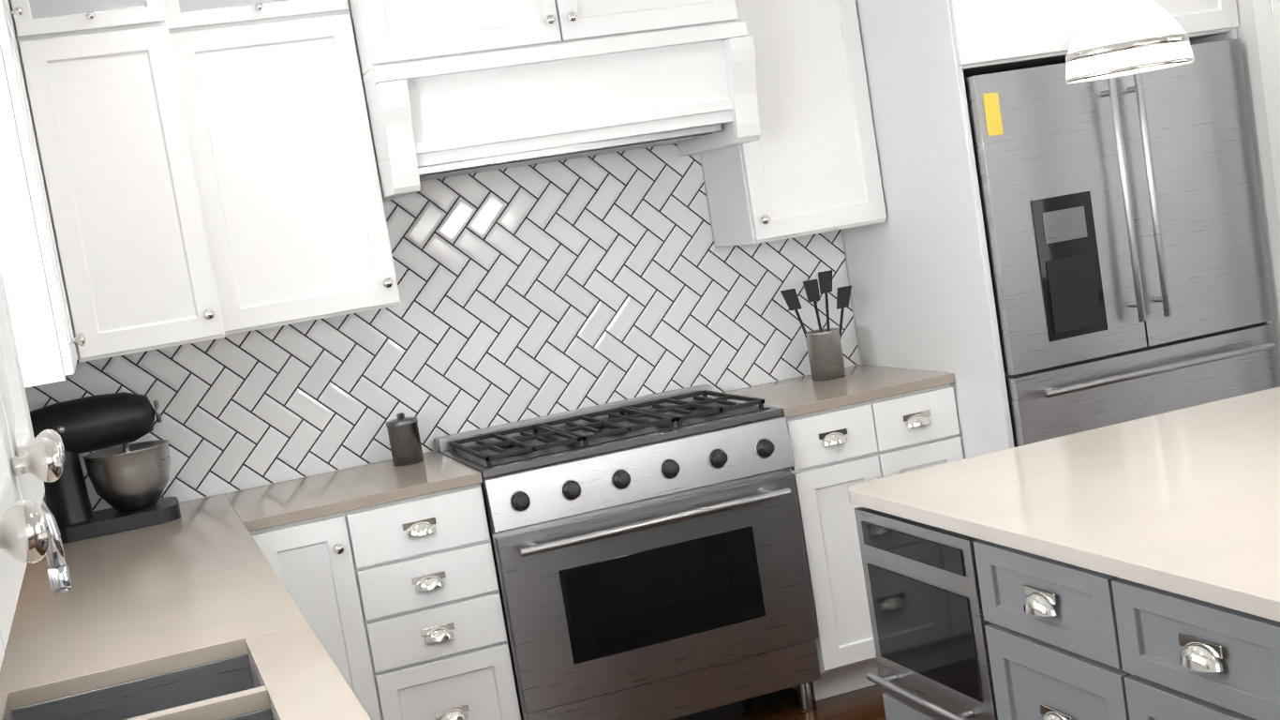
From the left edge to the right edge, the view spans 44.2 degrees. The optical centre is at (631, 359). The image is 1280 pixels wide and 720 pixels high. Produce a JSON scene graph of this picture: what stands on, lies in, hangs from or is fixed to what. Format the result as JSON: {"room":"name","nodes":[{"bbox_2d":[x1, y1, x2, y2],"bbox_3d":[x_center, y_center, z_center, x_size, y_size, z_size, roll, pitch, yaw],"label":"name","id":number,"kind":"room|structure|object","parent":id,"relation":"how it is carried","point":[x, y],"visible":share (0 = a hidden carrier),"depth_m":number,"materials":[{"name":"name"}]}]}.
{"room":"kitchen","nodes":[
{"label":"kitchen","id":0,"kind":"room"},
{"bbox_2d":[8,1,862,502],"bbox_3d":[-0.088,-0.289,5.146,3.920,2.740,0.150,-11,6,-18],"label":"wall","id":1,"kind":"structure","parent":0,"point":[713,240],"depth_m":5.18,"materials":[{"name":"paint"}]},
{"bbox_2d":[172,0,401,333],"bbox_3d":[-1.054,-0.781,4.526,0.508,1.348,0.340,-11,6,-18],"label":"upper cabinet","id":2,"kind":"object","parent":1,"relation":"attached to","point":[208,169],"depth_m":4.39,"materials":[{"name":"white wood"}]},
{"bbox_2d":[25,142,860,510],"bbox_3d":[-0.586,-0.172,4.897,2.776,0.885,0.007,-11,6,-18],"label":"wall tile","id":3,"kind":"structure","parent":1,"relation":"attached to","point":[543,289],"depth_m":4.95,"materials":[{"name":"white tile"}]},
{"bbox_2d":[361,20,760,201],"bbox_3d":[-0.232,-0.735,4.696,1.110,0.348,0.552,-11,6,-18],"label":"range hood","id":4,"kind":"object","parent":1,"relation":"attached to","point":[691,91],"visible":0.9,"depth_m":4.49,"materials":[{"name":"white wood"}]},
{"bbox_2d":[700,0,886,247],"bbox_3d":[0.440,-1.068,5.024,0.464,1.348,0.340,-11,6,-18],"label":"upper cabinet","id":5,"kind":"object","parent":1,"relation":"attached to","point":[812,168],"depth_m":4.91,"materials":[{"name":"white wood"}]},
{"bbox_2d":[671,684,887,719],"bbox_3d":[3.067,0.983,1.703,7.510,0.100,8.800,-11,6,-18],"label":"floor","id":6,"kind":"structure","parent":0,"point":[865,703],"depth_m":4.75,"materials":[{"name":"brown wood"}]},
{"bbox_2d":[247,525,266,551],"bbox_3d":[-1.197,0.948,3.957,0.645,0.884,0.280,-11,6,-18],"label":"base cabinet","id":7,"kind":"object","parent":6,"relation":"on","point":[252,528],"depth_m":4.14,"materials":[{"name":"white wood"}]},
{"bbox_2d":[254,506,389,719],"bbox_3d":[-0.931,0.853,4.493,0.291,0.884,0.610,-11,6,-18],"label":"base cabinet","id":8,"kind":"object","parent":6,"relation":"on","point":[317,556],"depth_m":4.21,"materials":[{"name":"white wood"}]},
{"bbox_2d":[0,493,374,719],"bbox_3d":[-0.804,0.557,2.536,0.635,0.030,4.370,-11,6,-18],"label":"countertop","id":9,"kind":"structure","parent":8,"relation":"on","point":[200,581],"depth_m":3.12,"materials":[{"name":"beige stone"}]},
{"bbox_2d":[41,500,71,594],"bbox_3d":[-0.966,0.373,2.389,0.233,0.408,0.250,-11,6,-18],"label":"faucet","id":10,"kind":"object","parent":9,"relation":"on","point":[59,575],"visible":0.6,"depth_m":2.34,"materials":[{"name":"silver metal"}]},
{"bbox_2d":[29,391,181,543],"bbox_3d":[-1.467,0.283,4.355,0.378,0.370,0.236,-11,6,-18],"label":"stand mixer","id":11,"kind":"object","parent":9,"relation":"on","point":[129,482],"visible":0.83,"depth_m":4.29,"materials":[{"name":"black plastic"}]},
{"bbox_2d":[7,645,266,719],"bbox_3d":[-0.801,0.660,2.594,0.412,0.208,0.372,-11,6,-18],"label":"sink","id":12,"kind":"object","parent":9,"relation":"in","point":[226,677],"depth_m":2.76,"materials":[{"name":"grey metal"}]},
{"bbox_2d":[168,694,277,719],"bbox_3d":[-0.675,0.675,2.225,0.412,0.208,0.372,-11,6,-18],"label":"sink","id":13,"kind":"object","parent":9,"relation":"in","point":[255,708],"depth_m":2.43,"materials":[{"name":"grey metal"}]},
{"bbox_2d":[348,476,520,719],"bbox_3d":[-0.616,0.793,4.598,0.382,0.884,0.610,-11,6,-18],"label":"base cabinet","id":14,"kind":"object","parent":6,"relation":"on","point":[369,591],"depth_m":4.30,"materials":[{"name":"white wood"}]},
{"bbox_2d":[224,450,481,525],"bbox_3d":[-0.812,0.367,4.511,0.648,0.030,0.615,-11,6,-18],"label":"countertop","id":15,"kind":"structure","parent":14,"relation":"on","point":[307,495],"depth_m":4.42,"materials":[{"name":"beige stone"}]},
{"bbox_2d":[386,412,423,465],"bbox_3d":[-0.680,0.233,4.717,0.096,0.152,0.096,-11,6,-18],"label":"canister","id":16,"kind":"object","parent":15,"relation":"on","point":[405,439],"visible":1,"depth_m":4.68,"materials":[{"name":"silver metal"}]},
{"bbox_2d":[434,383,820,719],"bbox_3d":[0.001,0.643,4.751,0.912,0.955,0.698,-11,6,-18],"label":"range","id":17,"kind":"object","parent":6,"relation":"on","point":[649,557],"visible":0.98,"depth_m":4.49,"materials":[{"name":"silver metal"}]},
{"bbox_2d":[782,379,963,700],"bbox_3d":[0.688,0.542,5.033,0.573,0.884,0.610,-11,6,-18],"label":"base cabinet","id":18,"kind":"object","parent":6,"relation":"on","point":[837,446],"depth_m":4.71,"materials":[{"name":"white wood"}]},
{"bbox_2d":[713,364,954,413],"bbox_3d":[0.617,0.093,4.987,0.573,0.030,0.615,-11,6,-18],"label":"countertop","id":19,"kind":"structure","parent":18,"relation":"on","point":[859,380],"depth_m":4.88,"materials":[{"name":"beige stone"}]},
{"bbox_2d":[780,269,851,380],"bbox_3d":[0.624,-0.112,5.127,0.248,0.342,0.116,-11,6,-18],"label":"utensil crock","id":20,"kind":"object","parent":19,"relation":"on","point":[825,352],"visible":1,"depth_m":5.10,"materials":[{"name":"silver metal"}]},
{"bbox_2d":[842,0,1271,459],"bbox_3d":[1.286,-0.496,5.022,1.054,2.738,0.935,-11,6,-18],"label":"enclosure","id":21,"kind":"object","parent":6,"relation":"on","point":[920,277],"visible":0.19,"depth_m":4.71,"materials":[{"name":"white wood"}]},
{"bbox_2d":[848,498,1279,719],"bbox_3d":[1.487,0.676,2.313,1.310,0.884,2.580,-11,6,-18],"label":"kitchen island","id":22,"kind":"object","parent":6,"relation":"on","point":[966,624],"depth_m":2.68,"materials":[{"name":"wood"}]},
{"bbox_2d":[848,386,1279,614],"bbox_3d":[1.451,0.221,2.272,1.260,0.030,2.620,-11,6,-18],"label":"island countertop","id":23,"kind":"structure","parent":22,"relation":"on","point":[1189,498],"depth_m":2.88,"materials":[{"name":"beige stone"}]},
{"bbox_2d":[964,38,1279,446],"bbox_3d":[1.410,-0.028,5.044,0.926,1.775,0.911,-11,6,-18],"label":"refrigerator","id":24,"kind":"object","parent":6,"relation":"on","point":[1125,240],"visible":0.58,"depth_m":4.62,"materials":[{"name":"silver metal"}]},
{"bbox_2d":[1235,0,1279,364],"bbox_3d":[2.011,-0.586,4.739,0.150,2.740,1.950,-11,6,-18],"label":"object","id":25,"kind":"structure","parent":0,"point":[1246,32],"depth_m":4.77,"materials":[{"name":"paint"}]},
{"bbox_2d":[1252,0,1279,225],"bbox_3d":[2.145,-0.267,4.217,0.038,2.170,1.150,-11,6,-18],"label":"door frame","id":26,"kind":"structure","parent":25,"relation":"attached to","point":[1267,41],"depth_m":4.66,"materials":[{"name":"white paint"}]},
{"bbox_2d":[1270,0,1279,62],"bbox_3d":[2.087,-0.200,4.313,0.104,2.015,0.717,-11,6,-18],"label":"pantry door","id":27,"kind":"structure","parent":25,"relation":"in","point":[1275,7],"depth_m":4.57,"materials":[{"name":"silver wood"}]},
{"bbox_3d":[2.621,-1.809,1.433,7.510,0.100,8.800,-11,6,-18],"label":"ceiling","id":28,"kind":"structure","parent":0,"visible":0},
{"bbox_2d":[1065,0,1194,83],"bbox_3d":[0.812,-1.047,2.783,0.224,1.080,0.224,-11,6,-18],"label":"pendant light","id":29,"kind":"object","parent":28,"relation":"hanging from","point":[1112,38],"visible":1,"depth_m":2.75,"materials":[{"name":"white glass"}]},
{"bbox_3d":[-0.590,0.247,0.423,0.150,2.740,8.800,-11,6,-18],"label":"wall","id":30,"kind":"structure","parent":0,"visible":0},
{"bbox_2d":[0,446,26,669],"bbox_3d":[-0.492,-0.480,0.479,0.310,1.348,0.320,-11,6,-18],"label":"upper cabinet","id":31,"kind":"object","parent":30,"relation":"attached to","point":[12,564],"depth_m":0.80,"materials":[{"name":"white wood"}]},
{"bbox_2d":[0,168,61,564],"bbox_3d":[-0.647,-0.499,0.933,0.310,1.348,0.641,-11,6,-18],"label":"upper cabinet","id":32,"kind":"object","parent":30,"relation":"attached to","point":[30,461],"depth_m":1.27,"materials":[{"name":"white wood"}]},
{"bbox_2d":[0,0,86,384],"bbox_3d":[-1.558,-0.611,3.602,0.310,1.348,0.805,-11,6,-18],"label":"upper cabinet","id":33,"kind":"object","parent":30,"relation":"attached to","point":[31,215],"depth_m":3.31,"materials":[{"name":"white wood"}]},
{"bbox_2d":[14,0,232,361],"bbox_3d":[-1.445,-0.698,4.317,0.378,1.348,0.490,-11,6,-18],"label":"upper cabinet","id":34,"kind":"object","parent":30,"relation":"attached to","point":[107,82],"depth_m":4.12,"materials":[{"name":"white wood"}]},
{"bbox_2d":[344,0,749,78],"bbox_3d":[-0.326,-1.248,4.681,1.110,0.688,0.481,-11,6,-18],"label":"upper cabinet","id":35,"kind":"object","parent":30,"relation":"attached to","point":[385,32],"depth_m":4.43,"materials":[{"name":"white wood"}]}
]}

